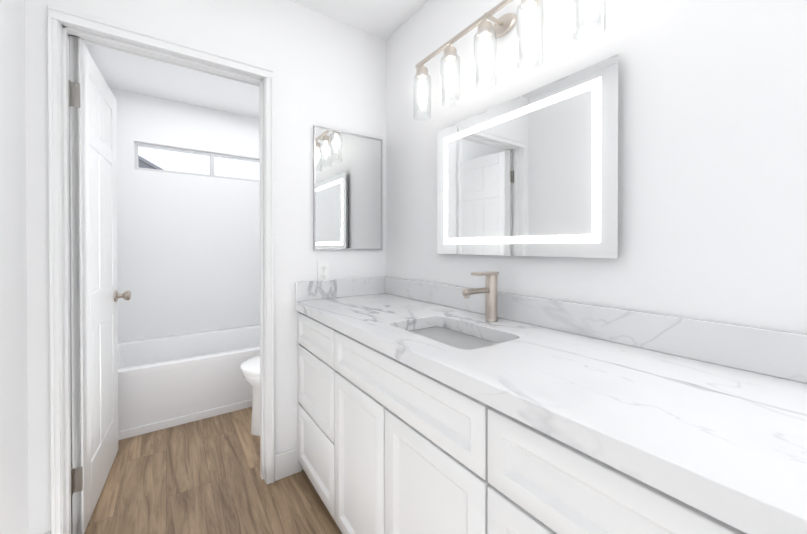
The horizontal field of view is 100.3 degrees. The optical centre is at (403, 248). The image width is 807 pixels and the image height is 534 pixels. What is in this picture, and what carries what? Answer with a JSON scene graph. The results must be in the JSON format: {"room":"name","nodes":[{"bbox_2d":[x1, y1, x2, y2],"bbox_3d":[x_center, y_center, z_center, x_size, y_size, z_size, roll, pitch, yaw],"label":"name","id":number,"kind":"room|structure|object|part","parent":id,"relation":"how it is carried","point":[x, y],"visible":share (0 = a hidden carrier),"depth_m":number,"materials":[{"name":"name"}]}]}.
{"room":"bathroom","nodes":[
{"label":"bathroom","id":0,"kind":"room"},
{"bbox_2d":[0,0,89,533],"bbox_3d":[-1.085,-0.047,0.723,0.120,2.444,4.890,0,0,-35],"label":"wall","id":1,"kind":"structure","parent":0,"point":[14,514],"depth_m":1.10,"materials":[{"name":"white paint"}]},
{"bbox_2d":[110,88,259,182],"bbox_3d":[-1.782,-0.063,3.146,1.514,2.444,0.120,0,0,-35],"label":"wall","id":2,"kind":"structure","parent":0,"point":[142,118],"depth_m":2.94,"materials":[{"name":"white paint"}]},
{"bbox_2d":[117,169,259,341],"bbox_3d":[-1.746,0.056,3.094,1.514,1.407,0.008,0,0,-35],"label":"wall","id":3,"kind":"structure","parent":2,"relation":"attached to","point":[188,254],"depth_m":2.95,"materials":[{"name":"white paint"}]},
{"bbox_2d":[134,142,259,181],"bbox_3d":[-1.774,-0.773,3.122,1.126,0.231,0.080,0,0,-35],"label":"bathroom window","id":4,"kind":"structure","parent":2,"relation":"in","point":[161,147],"depth_m":3.03,"materials":[{"name":"white plastic"}]},
{"bbox_2d":[25,0,385,533],"bbox_3d":[-0.760,-0.053,1.684,1.514,2.444,0.115,0,0,-35],"label":"wall","id":5,"kind":"structure","parent":0,"point":[329,72],"depth_m":1.70,"materials":[{"name":"white paint"}]},
{"bbox_2d":[68,36,117,533],"bbox_3d":[-1.471,0.155,1.610,0.044,2.005,0.710,0,0,-31],"label":"door","id":6,"kind":"structure","parent":5,"relation":"in","point":[93,265],"depth_m":1.48,"materials":[{"name":"white wood"}]},
{"bbox_3d":[-1.300,0.156,1.326,0.041,1.646,0.045,0,0,-35],"label":"door hinges","id":7,"kind":"part","parent":6,"relation":"part of","materials":[{"name":"silver metal"}]},
{"bbox_2d":[114,290,130,301],"bbox_3d":[-1.617,0.263,1.861,0.175,0.064,0.068,0,0,-35],"label":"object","id":8,"kind":"structure","parent":6,"relation":"attached to","point":[125,295],"depth_m":1.88,"materials":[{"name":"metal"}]},
{"bbox_2d":[47,5,273,533],"bbox_3d":[-1.011,0.142,1.506,0.795,2.056,0.145,0,0,-35],"label":"door frame","id":9,"kind":"structure","parent":5,"relation":"attached to","point":[55,15],"depth_m":1.30,"materials":[{"name":"white wood"}]},
{"bbox_2d":[274,447,297,468],"bbox_3d":[-0.450,1.102,1.985,0.666,0.130,0.011,0,0,-35],"label":"baseboard","id":10,"kind":"structure","parent":5,"relation":"attached to","point":[286,463],"depth_m":1.72,"materials":[{"name":"white wood"}]},
{"bbox_2d":[317,261,328,280],"bbox_3d":[-0.436,0.125,1.835,0.065,0.119,0.010,0,0,-35],"label":"electrical outlet","id":11,"kind":"object","parent":5,"relation":"attached to","point":[322,270],"visible":1,"depth_m":1.83,"materials":[{"name":"white plastic"}]},
{"bbox_2d":[295,277,382,299],"bbox_3d":[-0.339,0.220,1.897,0.538,0.099,0.020,0,0,-35],"label":"backsplash","id":12,"kind":"structure","parent":5,"relation":"attached to","point":[321,289],"depth_m":1.86,"materials":[{"name":"white stone"}]},
{"bbox_2d":[313,125,381,249],"bbox_3d":[-0.305,-0.326,1.921,0.425,0.667,0.013,0,0,-35],"label":"mirror","id":13,"kind":"object","parent":5,"relation":"attached to","point":[347,190],"visible":1,"depth_m":1.91,"materials":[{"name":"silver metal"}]},
{"bbox_2d":[71,407,341,533],"bbox_3d":[-0.416,1.202,1.200,1.754,0.060,4.890,0,0,-35],"label":"floor","id":14,"kind":"structure","parent":0,"point":[202,476],"depth_m":1.63,"materials":[{"name":"brown wood"}]},
{"bbox_2d":[118,324,259,439],"bbox_3d":[-1.496,0.955,2.743,1.498,0.413,0.864,0,0,-35],"label":"bathtub","id":15,"kind":"object","parent":14,"relation":"on","point":[164,382],"visible":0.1,"depth_m":2.33,"materials":[{"name":"white ceramic"}]},
{"bbox_2d":[241,355,259,435],"bbox_3d":[-0.711,0.775,2.289,0.722,0.780,0.440,0,0,-35],"label":"toilet","id":16,"kind":"object","parent":14,"relation":"on","point":[250,369],"visible":0.17,"depth_m":2.10,"materials":[{"name":"white ceramic"}]},
{"bbox_3d":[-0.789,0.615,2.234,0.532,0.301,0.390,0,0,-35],"label":"seat","id":17,"kind":"part","parent":16,"relation":"part of","materials":[{"name":"white ceramic"}]},
{"bbox_2d":[298,312,738,533],"bbox_3d":[0.362,0.747,0.927,0.546,0.852,2.418,0,0,-35],"label":"bathroom vanity","id":18,"kind":"object","parent":14,"relation":"on","point":[429,408],"depth_m":0.87,"materials":[{"name":"white wood"}]},
{"bbox_2d":[295,292,806,533],"bbox_3d":[0.357,0.300,0.921,0.558,0.044,2.418,0,0,-35],"label":"countertop","id":19,"kind":"structure","parent":18,"relation":"on","point":[728,445],"depth_m":0.62,"materials":[{"name":"white stone"}]},
{"bbox_2d":[407,320,502,351],"bbox_3d":[0.157,0.390,1.151,0.315,0.165,0.467,0,0,-35],"label":"sink","id":20,"kind":"object","parent":19,"relation":"in","point":[463,338],"depth_m":1.23,"materials":[{"name":"white ceramic"}]},
{"bbox_2d":[462,271,498,321],"bbox_3d":[0.287,0.181,1.254,0.172,0.187,0.051,0,0,-35],"label":"faucet","id":21,"kind":"object","parent":19,"relation":"on","point":[490,290],"visible":1,"depth_m":1.27,"materials":[{"name":"silver metal"}]},
{"bbox_2d":[86,0,427,117],"bbox_3d":[-0.416,-1.302,1.183,1.754,0.060,4.890,0,0,-35],"label":"ceiling","id":22,"kind":"structure","parent":0,"point":[385,19],"depth_m":2.43,"materials":[{"name":"white paint"}]},
{"bbox_2d":[386,0,806,333],"bbox_3d":[0.254,-0.053,1.659,0.120,2.444,4.890,0,0,-35],"label":"wall","id":23,"kind":"structure","parent":0,"point":[712,202],"depth_m":0.91,"materials":[{"name":"white paint"}]},
{"bbox_2d":[413,0,606,120],"bbox_3d":[0.337,-0.770,1.292,0.157,0.305,0.858,0,0,-35],"label":"sconce","id":24,"kind":"object","parent":23,"relation":"attached to","point":[503,25],"visible":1,"depth_m":1.26,"materials":[{"name":"glass"}]},
{"bbox_2d":[437,54,618,257],"bbox_3d":[0.405,-0.269,1.306,0.035,0.588,0.794,0,0,-35],"label":"led mirror","id":25,"kind":"object","parent":23,"relation":"attached to","point":[535,172],"visible":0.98,"depth_m":1.18,"materials":[{"name":"silver glass"}]},
{"bbox_2d":[383,276,806,383],"bbox_3d":[0.577,0.226,1.074,0.020,0.099,2.418,0,0,-35],"label":"backsplash","id":26,"kind":"structure","parent":23,"relation":"attached to","point":[771,352],"depth_m":0.92,"materials":[{"name":"white stone"}]},
{"label":"outside","id":27,"kind":"structure","parent":0,"visible":0},
{"bbox_2d":[138,155,162,169],"bbox_3d":[-6.096,-2.394,5.776,5.400,3.131,0.800,0,0,-35],"label":"roof","id":28,"kind":"structure","parent":27,"point":[143,163],"depth_m":6.28,"materials":[{"name":"grey"}]}
]}

